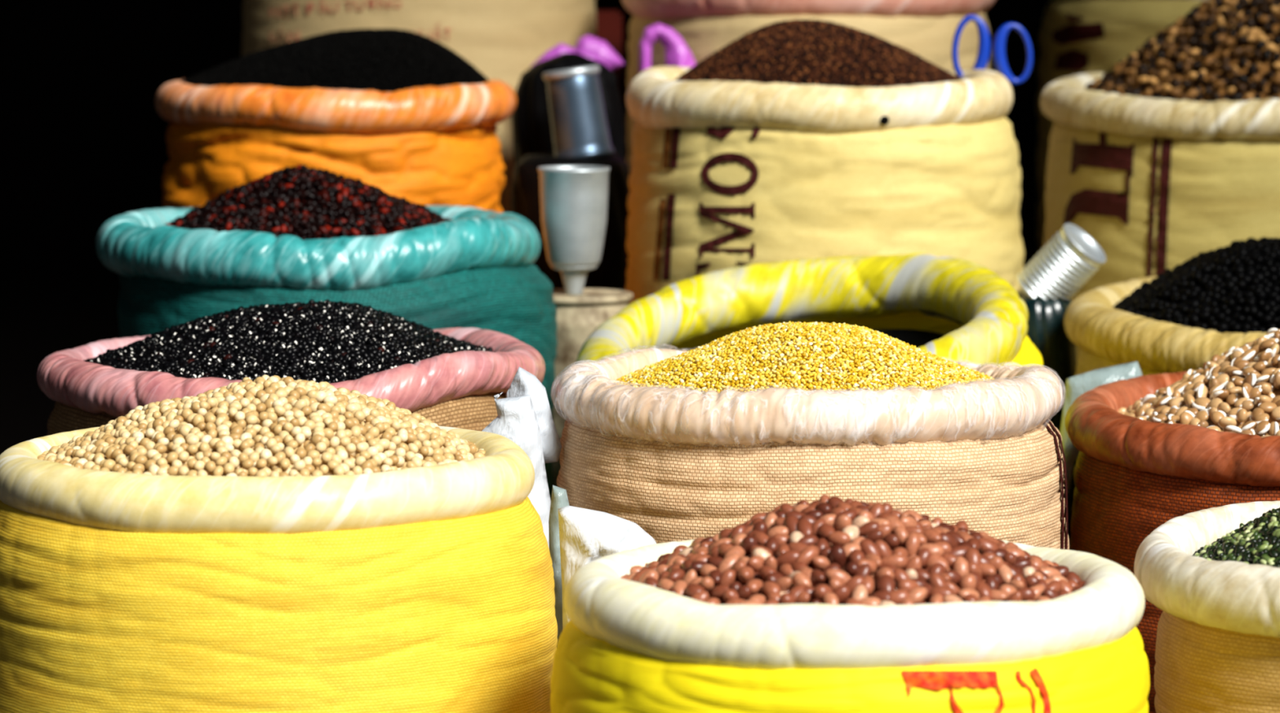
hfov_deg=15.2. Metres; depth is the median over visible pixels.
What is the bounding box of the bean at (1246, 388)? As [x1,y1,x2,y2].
[1241,382,1252,399]
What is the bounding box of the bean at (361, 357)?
[357,355,364,360]
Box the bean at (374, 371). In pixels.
[370,369,379,373]
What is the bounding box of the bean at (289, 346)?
[286,344,293,349]
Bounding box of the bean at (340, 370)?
[336,368,344,373]
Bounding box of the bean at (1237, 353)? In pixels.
[1231,348,1244,360]
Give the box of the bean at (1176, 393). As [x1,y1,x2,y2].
[1171,390,1181,397]
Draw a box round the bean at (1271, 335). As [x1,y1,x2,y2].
[1265,333,1274,338]
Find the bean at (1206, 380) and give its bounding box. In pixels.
[1203,374,1211,385]
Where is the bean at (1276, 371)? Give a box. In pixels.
[1270,368,1279,382]
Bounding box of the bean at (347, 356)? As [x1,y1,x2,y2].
[343,353,350,360]
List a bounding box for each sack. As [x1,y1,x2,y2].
[0,426,557,712]
[36,328,545,435]
[95,205,557,500]
[155,79,516,213]
[241,0,596,213]
[550,539,1150,712]
[551,288,632,488]
[555,347,1069,550]
[574,253,1043,367]
[622,0,995,173]
[625,66,1024,304]
[1035,0,1209,255]
[1040,72,1279,364]
[1064,275,1266,376]
[1064,371,1279,712]
[1133,501,1279,712]
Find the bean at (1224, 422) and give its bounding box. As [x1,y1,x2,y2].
[1217,417,1236,428]
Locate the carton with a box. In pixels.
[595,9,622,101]
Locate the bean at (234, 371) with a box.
[231,369,239,374]
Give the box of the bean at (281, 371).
[278,368,285,377]
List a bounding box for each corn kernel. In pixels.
[195,223,200,229]
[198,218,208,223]
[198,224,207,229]
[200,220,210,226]
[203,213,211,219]
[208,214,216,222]
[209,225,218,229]
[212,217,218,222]
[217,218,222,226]
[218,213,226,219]
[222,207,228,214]
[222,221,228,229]
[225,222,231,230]
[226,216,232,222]
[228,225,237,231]
[229,211,235,217]
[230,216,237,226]
[233,203,238,208]
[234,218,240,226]
[235,213,243,218]
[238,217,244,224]
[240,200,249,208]
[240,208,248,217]
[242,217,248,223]
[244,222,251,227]
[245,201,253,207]
[247,211,255,216]
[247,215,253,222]
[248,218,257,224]
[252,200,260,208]
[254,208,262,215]
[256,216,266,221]
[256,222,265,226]
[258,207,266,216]
[258,225,266,230]
[259,218,266,223]
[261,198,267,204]
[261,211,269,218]
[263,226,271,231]
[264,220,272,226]
[266,207,273,211]
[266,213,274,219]
[266,230,275,233]
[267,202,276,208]
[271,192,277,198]
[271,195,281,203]
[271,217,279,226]
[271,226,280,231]
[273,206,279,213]
[274,230,282,235]
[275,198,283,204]
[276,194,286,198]
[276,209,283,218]
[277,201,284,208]
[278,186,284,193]
[278,221,288,225]
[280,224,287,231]
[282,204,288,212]
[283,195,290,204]
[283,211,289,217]
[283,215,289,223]
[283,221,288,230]
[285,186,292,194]
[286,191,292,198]
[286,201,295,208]
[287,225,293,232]
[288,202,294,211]
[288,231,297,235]
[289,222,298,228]
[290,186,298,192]
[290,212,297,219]
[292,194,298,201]
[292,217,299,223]
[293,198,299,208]
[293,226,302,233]
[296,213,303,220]
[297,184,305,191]
[297,190,302,196]
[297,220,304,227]
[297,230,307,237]
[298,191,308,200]
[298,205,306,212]
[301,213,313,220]
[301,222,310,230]
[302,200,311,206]
[302,210,308,215]
[304,235,311,239]
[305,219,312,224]
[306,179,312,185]
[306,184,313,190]
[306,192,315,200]
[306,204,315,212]
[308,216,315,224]
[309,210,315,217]
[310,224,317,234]
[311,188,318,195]
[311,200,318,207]
[311,234,318,239]
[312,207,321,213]
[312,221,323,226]
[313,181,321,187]
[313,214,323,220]
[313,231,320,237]
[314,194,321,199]
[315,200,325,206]
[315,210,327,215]
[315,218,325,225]
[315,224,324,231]
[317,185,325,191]
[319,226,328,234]
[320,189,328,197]
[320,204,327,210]
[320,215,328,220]
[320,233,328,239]
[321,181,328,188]
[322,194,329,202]
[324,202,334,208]
[324,225,331,230]
[324,235,333,239]
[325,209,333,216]
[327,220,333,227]
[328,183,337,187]
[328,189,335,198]
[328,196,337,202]
[328,206,335,211]
[328,231,336,236]
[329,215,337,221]
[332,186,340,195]
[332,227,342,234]
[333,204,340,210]
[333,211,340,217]
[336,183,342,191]
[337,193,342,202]
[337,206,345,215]
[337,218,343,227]
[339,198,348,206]
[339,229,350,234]
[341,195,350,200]
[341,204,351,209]
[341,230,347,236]
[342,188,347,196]
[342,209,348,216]
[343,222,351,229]
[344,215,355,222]
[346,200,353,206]
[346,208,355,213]
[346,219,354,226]
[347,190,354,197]
[347,233,354,237]
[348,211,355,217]
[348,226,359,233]
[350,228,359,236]
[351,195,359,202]
[351,206,359,211]
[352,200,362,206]
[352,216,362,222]
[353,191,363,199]
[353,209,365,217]
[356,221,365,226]
[356,232,366,236]
[357,227,363,233]
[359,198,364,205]
[359,223,364,230]
[360,192,366,197]
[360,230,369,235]
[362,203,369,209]
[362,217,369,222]
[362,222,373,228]
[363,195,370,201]
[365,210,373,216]
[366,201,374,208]
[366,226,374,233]
[368,221,377,226]
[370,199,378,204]
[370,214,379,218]
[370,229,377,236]
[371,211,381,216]
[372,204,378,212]
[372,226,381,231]
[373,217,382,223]
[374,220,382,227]
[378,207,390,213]
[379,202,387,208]
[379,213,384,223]
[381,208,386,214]
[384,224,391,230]
[385,213,393,216]
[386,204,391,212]
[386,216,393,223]
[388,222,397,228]
[391,216,395,222]
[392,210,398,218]
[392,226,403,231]
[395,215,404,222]
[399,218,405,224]
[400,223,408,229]
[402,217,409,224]
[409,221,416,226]
[414,223,422,227]
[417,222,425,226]
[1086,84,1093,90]
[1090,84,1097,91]
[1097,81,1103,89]
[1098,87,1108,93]
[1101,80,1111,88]
[1103,71,1111,76]
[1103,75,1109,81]
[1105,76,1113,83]
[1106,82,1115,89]
[1110,88,1116,93]
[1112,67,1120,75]
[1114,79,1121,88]
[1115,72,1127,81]
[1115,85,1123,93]
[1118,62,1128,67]
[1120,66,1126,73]
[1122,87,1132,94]
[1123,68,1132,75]
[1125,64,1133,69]
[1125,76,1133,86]
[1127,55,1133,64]
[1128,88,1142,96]
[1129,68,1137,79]
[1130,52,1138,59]
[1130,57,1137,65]
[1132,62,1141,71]
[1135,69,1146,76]
[1136,76,1140,84]
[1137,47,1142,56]
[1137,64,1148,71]
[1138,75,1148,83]
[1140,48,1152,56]
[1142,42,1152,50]
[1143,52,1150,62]
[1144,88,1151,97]
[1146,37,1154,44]
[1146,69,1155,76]
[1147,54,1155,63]
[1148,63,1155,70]
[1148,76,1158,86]
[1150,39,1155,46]
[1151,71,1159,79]
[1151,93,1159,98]
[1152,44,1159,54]
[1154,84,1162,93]
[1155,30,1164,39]
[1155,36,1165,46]
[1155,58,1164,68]
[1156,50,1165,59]
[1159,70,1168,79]
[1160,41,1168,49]
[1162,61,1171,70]
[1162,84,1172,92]
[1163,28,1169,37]
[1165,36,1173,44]
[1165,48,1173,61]
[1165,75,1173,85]
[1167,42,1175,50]
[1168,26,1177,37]
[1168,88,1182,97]
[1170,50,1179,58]
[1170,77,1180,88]
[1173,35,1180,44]
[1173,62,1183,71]
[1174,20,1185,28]
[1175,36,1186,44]
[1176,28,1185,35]
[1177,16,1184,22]
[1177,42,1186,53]
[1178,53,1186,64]
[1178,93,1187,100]
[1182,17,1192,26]
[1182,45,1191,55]
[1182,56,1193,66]
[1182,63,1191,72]
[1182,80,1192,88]
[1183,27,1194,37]
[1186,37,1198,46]
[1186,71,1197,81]
[1186,89,1198,98]
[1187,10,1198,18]
[1187,96,1195,101]
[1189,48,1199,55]
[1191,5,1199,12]
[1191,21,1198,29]
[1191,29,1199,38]
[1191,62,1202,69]
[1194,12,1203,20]
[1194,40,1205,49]
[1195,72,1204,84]
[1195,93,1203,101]
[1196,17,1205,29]
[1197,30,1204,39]
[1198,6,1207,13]
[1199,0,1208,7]
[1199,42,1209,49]
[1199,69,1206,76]
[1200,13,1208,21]
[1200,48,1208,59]
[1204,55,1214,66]
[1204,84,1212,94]
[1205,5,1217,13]
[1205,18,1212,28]
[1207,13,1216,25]
[1208,0,1215,6]
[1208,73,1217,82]
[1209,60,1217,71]
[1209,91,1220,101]
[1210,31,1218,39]
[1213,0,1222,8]
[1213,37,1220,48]
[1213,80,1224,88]
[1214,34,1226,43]
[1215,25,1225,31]
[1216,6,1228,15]
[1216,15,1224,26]
[1217,29,1225,34]
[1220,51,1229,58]
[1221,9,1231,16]
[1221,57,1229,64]
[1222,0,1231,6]
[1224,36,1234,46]
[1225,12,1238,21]
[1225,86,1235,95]
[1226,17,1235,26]
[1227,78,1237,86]
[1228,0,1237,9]
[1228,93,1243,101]
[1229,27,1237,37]
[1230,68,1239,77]
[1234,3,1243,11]
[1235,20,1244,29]
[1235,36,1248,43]
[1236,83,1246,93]
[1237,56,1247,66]
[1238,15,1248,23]
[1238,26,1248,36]
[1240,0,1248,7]
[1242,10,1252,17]
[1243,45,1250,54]
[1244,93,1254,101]
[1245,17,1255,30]
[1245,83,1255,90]
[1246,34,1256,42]
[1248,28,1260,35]
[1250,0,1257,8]
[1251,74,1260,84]
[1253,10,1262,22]
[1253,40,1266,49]
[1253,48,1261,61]
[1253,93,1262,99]
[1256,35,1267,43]
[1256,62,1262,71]
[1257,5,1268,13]
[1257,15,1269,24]
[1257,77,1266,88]
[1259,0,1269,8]
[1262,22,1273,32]
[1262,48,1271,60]
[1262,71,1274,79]
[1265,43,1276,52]
[1266,14,1275,17]
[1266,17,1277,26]
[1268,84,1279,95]
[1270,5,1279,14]
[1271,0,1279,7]
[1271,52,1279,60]
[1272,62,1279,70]
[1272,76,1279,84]
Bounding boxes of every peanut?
[620,574,629,579]
[630,568,650,582]
[638,569,659,584]
[646,565,657,570]
[655,564,669,577]
[656,578,670,589]
[657,559,668,566]
[658,573,669,581]
[659,571,670,578]
[659,578,674,591]
[666,555,681,566]
[668,564,681,572]
[668,568,684,582]
[671,580,687,596]
[673,557,686,564]
[681,560,693,573]
[683,569,697,585]
[684,553,693,559]
[684,583,704,598]
[688,553,707,561]
[688,577,702,585]
[689,560,708,576]
[690,591,709,602]
[692,543,700,553]
[693,546,709,554]
[693,555,711,562]
[696,549,708,554]
[698,542,710,547]
[699,537,714,543]
[699,564,716,577]
[699,577,714,591]
[704,597,720,604]
[706,556,723,569]
[707,546,722,558]
[707,569,721,586]
[709,537,732,550]
[711,584,728,599]
[717,542,733,558]
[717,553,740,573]
[718,528,732,539]
[719,568,736,586]
[723,589,739,602]
[724,545,745,558]
[724,599,745,604]
[728,524,745,539]
[728,582,742,591]
[731,560,746,577]
[732,533,746,546]
[736,586,751,600]
[737,556,749,566]
[737,566,754,583]
[737,600,762,604]
[739,535,757,555]
[741,523,749,528]
[743,525,753,534]
[746,530,758,536]
[746,579,763,595]
[747,555,764,573]
[747,594,766,604]
[749,517,764,525]
[750,545,773,556]
[751,520,768,534]
[751,547,770,559]
[752,532,768,546]
[758,565,777,579]
[762,582,780,596]
[763,555,777,570]
[763,599,779,604]
[764,513,777,532]
[764,537,779,555]
[765,572,784,582]
[766,525,788,537]
[767,591,780,604]
[772,533,790,545]
[773,517,785,526]
[774,511,785,518]
[774,577,791,591]
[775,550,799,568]
[777,543,789,556]
[778,593,795,604]
[779,503,794,513]
[779,564,793,577]
[783,515,798,535]
[784,511,804,519]
[787,542,807,552]
[787,571,800,586]
[788,584,807,602]
[789,531,804,542]
[790,561,808,572]
[791,504,808,511]
[792,573,811,586]
[795,500,808,506]
[795,519,812,536]
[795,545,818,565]
[795,591,809,604]
[797,534,818,546]
[798,515,817,524]
[798,567,816,586]
[800,505,815,514]
[803,586,817,603]
[804,510,822,519]
[808,502,821,506]
[810,569,826,585]
[811,519,826,537]
[812,555,830,570]
[813,584,832,601]
[814,502,831,515]
[814,538,829,553]
[817,524,835,540]
[818,494,830,503]
[818,546,831,559]
[819,514,835,527]
[822,563,841,581]
[822,592,839,604]
[825,568,850,585]
[826,496,844,509]
[827,531,850,546]
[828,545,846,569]
[828,577,843,591]
[829,506,846,515]
[831,585,850,604]
[833,510,857,524]
[833,515,851,532]
[835,502,852,510]
[841,525,859,542]
[842,542,861,559]
[844,498,853,503]
[844,561,859,577]
[844,576,863,596]
[845,598,862,605]
[847,507,862,518]
[848,500,862,507]
[848,549,864,562]
[851,515,870,528]
[851,537,865,544]
[851,584,867,600]
[853,564,871,577]
[855,505,869,511]
[857,510,873,519]
[857,559,876,574]
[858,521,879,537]
[858,596,880,606]
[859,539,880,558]
[860,502,871,506]
[862,575,874,595]
[864,553,881,569]
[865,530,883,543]
[867,502,884,519]
[869,518,889,525]
[871,591,890,601]
[874,540,892,559]
[874,567,893,583]
[875,512,891,519]
[876,574,895,593]
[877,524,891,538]
[878,564,897,571]
[878,600,895,605]
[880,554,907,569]
[881,502,893,514]
[882,533,899,549]
[884,516,905,534]
[888,589,909,604]
[889,514,899,519]
[892,510,902,516]
[892,547,908,559]
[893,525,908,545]
[893,568,910,586]
[897,579,919,592]
[898,511,909,518]
[898,515,916,527]
[903,555,921,571]
[904,510,923,520]
[905,526,923,534]
[905,533,919,556]
[905,568,917,578]
[908,586,927,604]
[909,531,926,546]
[909,578,928,586]
[914,568,930,583]
[915,521,923,529]
[916,548,931,567]
[917,543,944,556]
[918,520,932,527]
[920,584,933,601]
[922,524,931,528]
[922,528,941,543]
[924,555,948,571]
[928,527,944,533]
[928,563,945,574]
[928,573,946,587]
[928,586,953,598]
[928,594,943,604]
[931,523,938,527]
[933,542,951,554]
[936,524,955,531]
[938,573,951,582]
[939,528,950,533]
[939,533,957,548]
[942,553,956,568]
[942,595,964,603]
[944,570,961,587]
[945,581,959,596]
[946,531,965,546]
[948,545,970,557]
[951,524,958,532]
[952,556,968,577]
[955,530,969,535]
[957,588,979,599]
[958,541,973,548]
[959,573,976,590]
[960,533,973,541]
[961,594,977,602]
[963,547,981,567]
[967,537,981,551]
[968,562,982,577]
[968,572,982,582]
[969,532,983,552]
[975,581,992,598]
[978,537,998,553]
[979,562,995,578]
[979,595,995,601]
[980,554,989,564]
[982,549,998,556]
[982,552,995,558]
[984,576,998,590]
[987,536,999,543]
[988,556,1003,572]
[991,573,1004,587]
[994,548,1008,559]
[996,542,1006,550]
[997,564,1013,584]
[998,584,1017,601]
[1002,552,1015,566]
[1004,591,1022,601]
[1005,564,1021,575]
[1006,546,1025,557]
[1008,579,1023,590]
[1010,573,1026,587]
[1013,559,1031,568]
[1013,566,1024,577]
[1017,555,1026,559]
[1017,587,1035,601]
[1022,566,1035,578]
[1024,575,1039,588]
[1029,556,1043,568]
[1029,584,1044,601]
[1030,564,1041,571]
[1031,571,1044,579]
[1034,578,1048,596]
[1035,570,1048,579]
[1040,566,1061,578]
[1041,560,1048,567]
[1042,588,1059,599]
[1044,578,1053,584]
[1047,580,1062,593]
[1049,575,1068,582]
[1053,565,1069,577]
[1058,579,1072,591]
[1065,572,1081,582]
[1066,579,1078,588]
[1076,581,1085,586]
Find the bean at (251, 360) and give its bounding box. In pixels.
[248,358,257,362]
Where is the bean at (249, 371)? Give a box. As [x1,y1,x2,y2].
[246,369,254,375]
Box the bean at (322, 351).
[318,349,325,354]
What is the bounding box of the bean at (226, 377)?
[223,376,231,379]
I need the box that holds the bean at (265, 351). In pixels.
[261,348,270,355]
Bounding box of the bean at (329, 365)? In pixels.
[325,362,334,369]
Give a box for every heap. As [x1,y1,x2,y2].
[36,374,484,476]
[83,299,495,383]
[164,164,453,240]
[181,28,488,92]
[613,321,995,393]
[626,502,1084,604]
[674,18,961,87]
[1097,0,1279,102]
[1112,238,1279,333]
[1118,329,1279,437]
[1192,507,1279,568]
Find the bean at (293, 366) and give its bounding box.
[291,364,299,368]
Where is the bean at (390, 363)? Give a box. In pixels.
[387,361,395,367]
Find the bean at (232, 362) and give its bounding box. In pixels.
[228,360,235,366]
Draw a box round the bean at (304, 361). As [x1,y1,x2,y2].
[302,359,308,364]
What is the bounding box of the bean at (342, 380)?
[337,377,346,382]
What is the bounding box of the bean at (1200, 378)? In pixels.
[1191,374,1205,386]
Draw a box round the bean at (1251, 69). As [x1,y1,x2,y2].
[1246,63,1257,75]
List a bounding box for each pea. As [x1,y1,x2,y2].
[1123,305,1132,311]
[1131,305,1137,310]
[1131,310,1140,315]
[1136,297,1144,305]
[1138,311,1146,317]
[1139,293,1146,298]
[1145,312,1152,318]
[1146,288,1155,293]
[1146,301,1156,312]
[1152,281,1160,287]
[1152,311,1159,317]
[1152,313,1162,321]
[1155,278,1164,282]
[1155,284,1161,292]
[1155,299,1163,307]
[1155,303,1162,312]
[1159,289,1170,299]
[1160,284,1168,290]
[1160,311,1171,320]
[1161,301,1169,307]
[1163,307,1172,312]
[1164,318,1173,324]
[1167,271,1175,279]
[1168,285,1178,293]
[1168,302,1177,310]
[1169,309,1181,320]
[1170,291,1178,297]
[1171,294,1179,304]
[1173,316,1182,324]
[1174,313,1183,318]
[1177,266,1186,271]
[1177,293,1187,302]
[1178,274,1186,281]
[1178,280,1187,288]
[1180,304,1188,314]
[1181,315,1190,324]
[1182,288,1191,295]
[1183,271,1191,275]
[1183,300,1190,306]
[1185,306,1193,315]
[1186,265,1197,272]
[1186,280,1195,289]
[1186,290,1197,300]
[1187,313,1199,324]
[1188,299,1199,307]
[1190,307,1200,315]
[1191,270,1202,282]
[1191,285,1201,292]
[1192,273,1201,282]
[1196,290,1205,297]
[1196,322,1208,330]
[1197,262,1206,267]
[1198,310,1210,321]
[1199,275,1207,286]
[1200,265,1212,274]
[1200,295,1212,302]
[1200,304,1211,312]
[1201,273,1209,276]
[1204,279,1213,288]
[1204,289,1212,296]
[1205,284,1213,290]
[1206,262,1215,267]
[1206,315,1215,323]
[1207,274,1217,280]
[1208,300,1218,308]
[1208,320,1218,328]
[1209,292,1220,302]
[1210,284,1221,293]
[1210,306,1220,317]
[1211,264,1220,274]
[1213,276,1222,284]
[1215,312,1225,322]
[1217,250,1227,257]
[1217,288,1226,297]
[1217,322,1228,330]
[1219,265,1228,271]
[1219,302,1226,311]
[1220,329,1229,333]
[1221,257,1231,268]
[1221,270,1232,281]
[1221,316,1231,323]
[1222,307,1231,317]
[1224,280,1235,291]
[1225,297,1235,310]
[1226,253,1235,261]
[1227,275,1238,282]
[1229,241,1237,248]
[1229,285,1239,292]
[1231,257,1242,266]
[1231,323,1241,332]
[1232,266,1244,275]
[1232,306,1242,313]
[1235,241,1244,246]
[1235,253,1245,260]
[1235,271,1244,280]
[1235,293,1243,300]
[1235,297,1244,306]
[1235,314,1244,323]
[1236,248,1248,256]
[1236,280,1246,290]
[1240,275,1252,285]
[1240,328,1248,333]
[1241,305,1249,315]
[1241,322,1249,330]
[1243,291,1253,298]
[1244,258,1254,266]
[1244,268,1255,277]
[1244,294,1257,304]
[1244,315,1253,324]
[1245,297,1255,306]
[1248,305,1257,315]
[1248,320,1259,328]
[1248,326,1257,332]
[1250,277,1259,284]
[1251,286,1263,297]
[1253,311,1263,320]
[1254,255,1263,264]
[1254,271,1265,281]
[1255,242,1262,247]
[1255,283,1263,288]
[1256,290,1266,300]
[1257,299,1265,309]
[1257,326,1266,333]
[1258,246,1271,254]
[1258,265,1266,272]
[1260,302,1271,313]
[1261,240,1270,244]
[1262,270,1271,279]
[1262,286,1271,296]
[1262,314,1272,324]
[1263,249,1271,254]
[1263,260,1273,266]
[1264,280,1273,289]
[1265,299,1275,306]
[1266,237,1275,242]
[1266,265,1277,274]
[1266,291,1278,300]
[1266,310,1275,317]
[1266,323,1277,329]
[1267,251,1277,261]
[1268,274,1277,284]
[1270,247,1278,251]
[1270,305,1278,314]
[1270,316,1279,324]
[1271,244,1279,248]
[1271,285,1279,294]
[1271,294,1279,304]
[1272,261,1279,266]
[1274,248,1279,256]
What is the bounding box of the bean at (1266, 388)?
[1257,383,1271,394]
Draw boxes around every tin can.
[542,64,613,157]
[1017,223,1106,300]
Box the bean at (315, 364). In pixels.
[311,360,319,368]
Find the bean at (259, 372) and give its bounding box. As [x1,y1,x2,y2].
[257,371,264,375]
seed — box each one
[1206,550,1213,555]
[1218,552,1225,558]
[1222,544,1228,551]
[1223,548,1229,555]
[1228,555,1235,561]
[1230,538,1236,545]
[1234,551,1239,558]
[1235,545,1244,549]
[1235,555,1241,562]
[1236,534,1244,541]
[1238,548,1246,554]
[1240,541,1245,546]
[1240,550,1249,557]
[1243,555,1251,564]
[1246,525,1253,531]
[1246,533,1253,538]
[1247,543,1253,549]
[1248,547,1255,554]
[1248,556,1255,562]
[1249,538,1257,543]
[1252,542,1257,547]
[1253,533,1261,539]
[1253,556,1261,564]
[1256,537,1263,542]
[1256,551,1263,558]
[1256,558,1261,564]
[1258,527,1267,533]
[1258,544,1268,549]
[1260,560,1267,565]
[1262,535,1268,541]
[1262,541,1270,546]
[1262,549,1268,554]
[1262,555,1271,562]
[1266,529,1273,535]
[1266,545,1272,552]
[1267,523,1272,529]
[1267,558,1275,564]
[1268,536,1277,543]
[1270,516,1276,522]
[1270,538,1275,545]
[1270,542,1279,551]
[1270,550,1278,558]
[1271,522,1278,528]
[1271,525,1278,532]
[1272,556,1279,564]
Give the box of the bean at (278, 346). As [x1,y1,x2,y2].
[274,344,283,351]
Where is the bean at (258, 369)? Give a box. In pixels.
[254,367,262,373]
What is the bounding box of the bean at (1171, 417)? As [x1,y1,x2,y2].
[1167,414,1180,423]
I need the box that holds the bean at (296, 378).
[294,376,302,380]
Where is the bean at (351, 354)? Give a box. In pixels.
[349,352,357,359]
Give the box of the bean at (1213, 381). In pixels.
[1208,376,1218,390]
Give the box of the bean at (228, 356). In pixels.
[222,354,231,359]
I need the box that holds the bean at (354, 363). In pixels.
[350,360,358,368]
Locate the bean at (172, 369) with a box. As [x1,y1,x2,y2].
[168,367,175,371]
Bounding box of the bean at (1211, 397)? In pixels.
[1209,389,1222,400]
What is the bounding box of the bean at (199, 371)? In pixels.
[194,369,202,373]
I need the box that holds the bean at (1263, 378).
[1255,373,1271,382]
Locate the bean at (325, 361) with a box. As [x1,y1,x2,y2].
[321,359,328,363]
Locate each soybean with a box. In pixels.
[58,460,68,464]
[62,457,71,463]
[69,457,79,464]
[73,462,83,469]
[75,448,85,458]
[75,458,88,466]
[83,451,92,460]
[83,461,95,469]
[87,453,95,462]
[89,446,97,453]
[91,464,101,470]
[93,453,104,460]
[94,444,104,453]
[94,457,104,465]
[98,442,108,446]
[99,459,106,468]
[102,445,110,455]
[102,459,115,471]
[105,446,115,459]
[111,448,123,458]
[112,444,119,448]
[112,463,122,471]
[114,437,122,444]
[115,453,126,464]
[116,467,126,472]
[118,438,126,445]
[118,457,128,467]
[119,444,127,454]
[124,437,135,444]
[124,444,135,455]
[126,461,136,471]
[128,440,138,448]
[129,449,137,457]
[130,452,139,462]
[132,431,144,438]
[132,463,145,472]
[132,468,142,474]
[134,436,142,445]
[134,455,147,465]
[137,447,146,456]
[139,437,150,447]
[140,429,146,437]
[144,440,155,451]
[144,459,156,470]
[145,428,155,438]
[146,421,155,431]
[146,449,159,459]
[148,464,159,475]
[151,431,159,442]
[151,453,161,462]
[152,418,164,430]
[153,442,163,454]
[154,431,164,441]
[155,425,164,432]
[155,444,167,453]
[155,467,167,475]
[156,457,167,466]
[157,437,168,446]
[159,463,169,470]
[160,453,168,461]
[162,421,169,428]
[163,426,174,436]
[165,411,177,422]
[166,431,175,442]
[166,452,177,463]
[166,466,178,475]
[168,419,179,429]
[168,441,173,451]
[171,443,180,452]
[171,459,182,468]
[172,434,183,441]
[173,415,183,423]
[173,437,185,444]
[174,446,183,457]
[176,424,183,434]
[177,451,189,462]
[177,466,189,475]
[178,424,191,438]
[179,443,188,452]
[185,433,194,441]
[186,413,197,424]
[186,435,199,445]
[186,444,199,454]
[186,458,196,469]
[186,470,197,475]
[189,427,200,434]
[192,414,204,426]
[193,460,204,471]
[194,431,204,440]
[195,442,201,452]
[195,452,203,461]
[196,422,205,431]
[196,469,208,475]
[197,408,207,417]
[199,442,209,452]
[200,435,212,444]
[200,457,210,465]
[202,450,212,461]
[204,412,213,423]
[204,413,216,423]
[204,422,216,432]
[204,461,217,473]
[207,429,217,438]
[208,438,220,448]
[209,452,221,462]
[213,466,223,475]
[214,417,224,427]
[214,440,226,450]
[215,408,226,415]
[215,424,229,435]
[215,456,227,466]
[216,413,229,421]
[216,446,227,455]
[218,429,230,436]
[220,420,232,430]
[220,435,233,444]
[220,451,231,462]
[223,443,234,453]
[223,462,234,474]
[225,473,237,476]
[227,407,237,417]
[228,456,239,468]
[229,432,240,440]
[230,423,238,430]
[230,426,243,435]
[230,449,240,458]
[232,439,242,448]
[234,411,244,421]
[235,419,246,429]
[235,468,243,475]
[238,453,248,463]
[240,432,252,441]
[240,440,250,450]
[241,408,250,413]
[241,459,253,469]
[242,448,253,457]
[243,438,254,448]
[244,412,255,420]
[244,427,256,439]
[245,414,257,425]
[245,424,253,430]
[248,452,260,462]
[248,466,257,476]
[249,410,258,417]
[251,424,262,434]
[253,435,262,444]
[253,443,264,450]
[254,446,264,456]
[255,469,267,476]
[256,458,266,468]
[257,411,267,422]
[259,426,270,436]
[259,448,272,462]
[260,436,268,445]
[262,419,272,428]
[262,431,274,439]
[262,467,271,476]
[265,407,275,413]
[266,438,276,449]
[266,456,277,466]
[267,411,277,422]
[269,422,277,433]
[269,471,279,476]
[270,444,280,454]
[272,435,283,444]
[272,467,282,473]
[273,405,285,416]
[273,424,283,435]
[274,451,285,464]
[276,443,284,451]
[277,417,285,422]
[277,419,287,431]
[278,431,289,443]
[278,471,288,476]
[280,457,290,469]
[282,403,292,411]
[283,410,293,418]
[283,422,293,434]
[283,435,293,444]
[284,415,294,422]
[284,446,294,458]
[286,440,297,449]
[288,469,298,475]
[289,418,299,426]
[289,453,300,464]
[290,407,299,412]
[290,426,301,436]
[293,409,304,418]
[293,460,305,471]
[294,433,305,444]
[295,448,306,459]
[297,416,306,426]
[299,468,310,476]
[300,426,311,431]
[301,405,311,416]
[301,428,311,439]
[302,420,315,431]
[302,456,312,465]
[303,464,315,475]
[304,443,315,453]
[306,449,319,460]
[308,412,319,420]
[310,415,323,423]
[311,434,323,446]
[311,457,321,466]
[311,470,323,475]
[312,430,324,436]
[313,425,324,432]
[314,421,324,429]
[315,409,326,416]
[315,442,326,453]
[319,436,329,448]
[319,465,328,475]
[320,413,332,420]
[320,452,332,463]
[323,417,333,426]
[323,428,333,439]
[324,447,335,455]
[327,422,337,431]
[327,460,338,470]
[329,410,338,417]
[329,436,339,448]
[330,454,342,465]
[332,417,340,422]
[333,465,345,475]
[334,445,346,454]
[335,429,346,439]
[336,421,345,431]
[336,449,347,462]
[337,414,346,422]
[339,436,351,447]
[339,463,349,475]
[342,459,355,469]
[343,418,355,430]
[344,429,352,438]
[346,443,355,453]
[348,417,359,425]
[350,425,361,437]
[350,437,359,446]
[352,466,362,475]
[354,456,365,466]
[355,443,367,453]
[356,424,367,435]
[356,435,365,443]
[359,450,370,460]
[360,460,373,471]
[362,468,373,474]
[364,423,373,430]
[364,432,373,443]
[366,446,377,457]
[367,426,379,438]
[367,439,377,447]
[368,458,377,466]
[371,454,382,466]
[371,466,381,473]
[372,444,383,453]
[374,422,384,434]
[377,438,390,450]
[377,453,386,464]
[380,464,391,471]
[381,431,391,441]
[382,457,392,466]
[383,450,392,457]
[384,426,395,437]
[386,441,395,451]
[388,455,399,465]
[390,435,401,446]
[394,448,405,457]
[395,456,404,466]
[397,432,408,443]
[398,443,408,453]
[404,451,415,462]
[405,461,417,468]
[408,443,417,453]
[410,456,422,466]
[413,440,422,451]
[414,453,423,460]
[419,446,429,456]
[422,462,432,466]
[423,457,434,462]
[426,447,433,457]
[429,460,437,466]
[431,453,443,463]
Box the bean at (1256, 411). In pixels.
[1249,407,1264,421]
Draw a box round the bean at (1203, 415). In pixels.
[1194,408,1208,422]
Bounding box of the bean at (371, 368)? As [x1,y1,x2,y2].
[366,366,375,371]
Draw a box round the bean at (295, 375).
[291,373,300,377]
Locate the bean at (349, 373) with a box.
[346,371,352,378]
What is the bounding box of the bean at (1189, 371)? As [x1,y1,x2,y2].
[1186,369,1194,374]

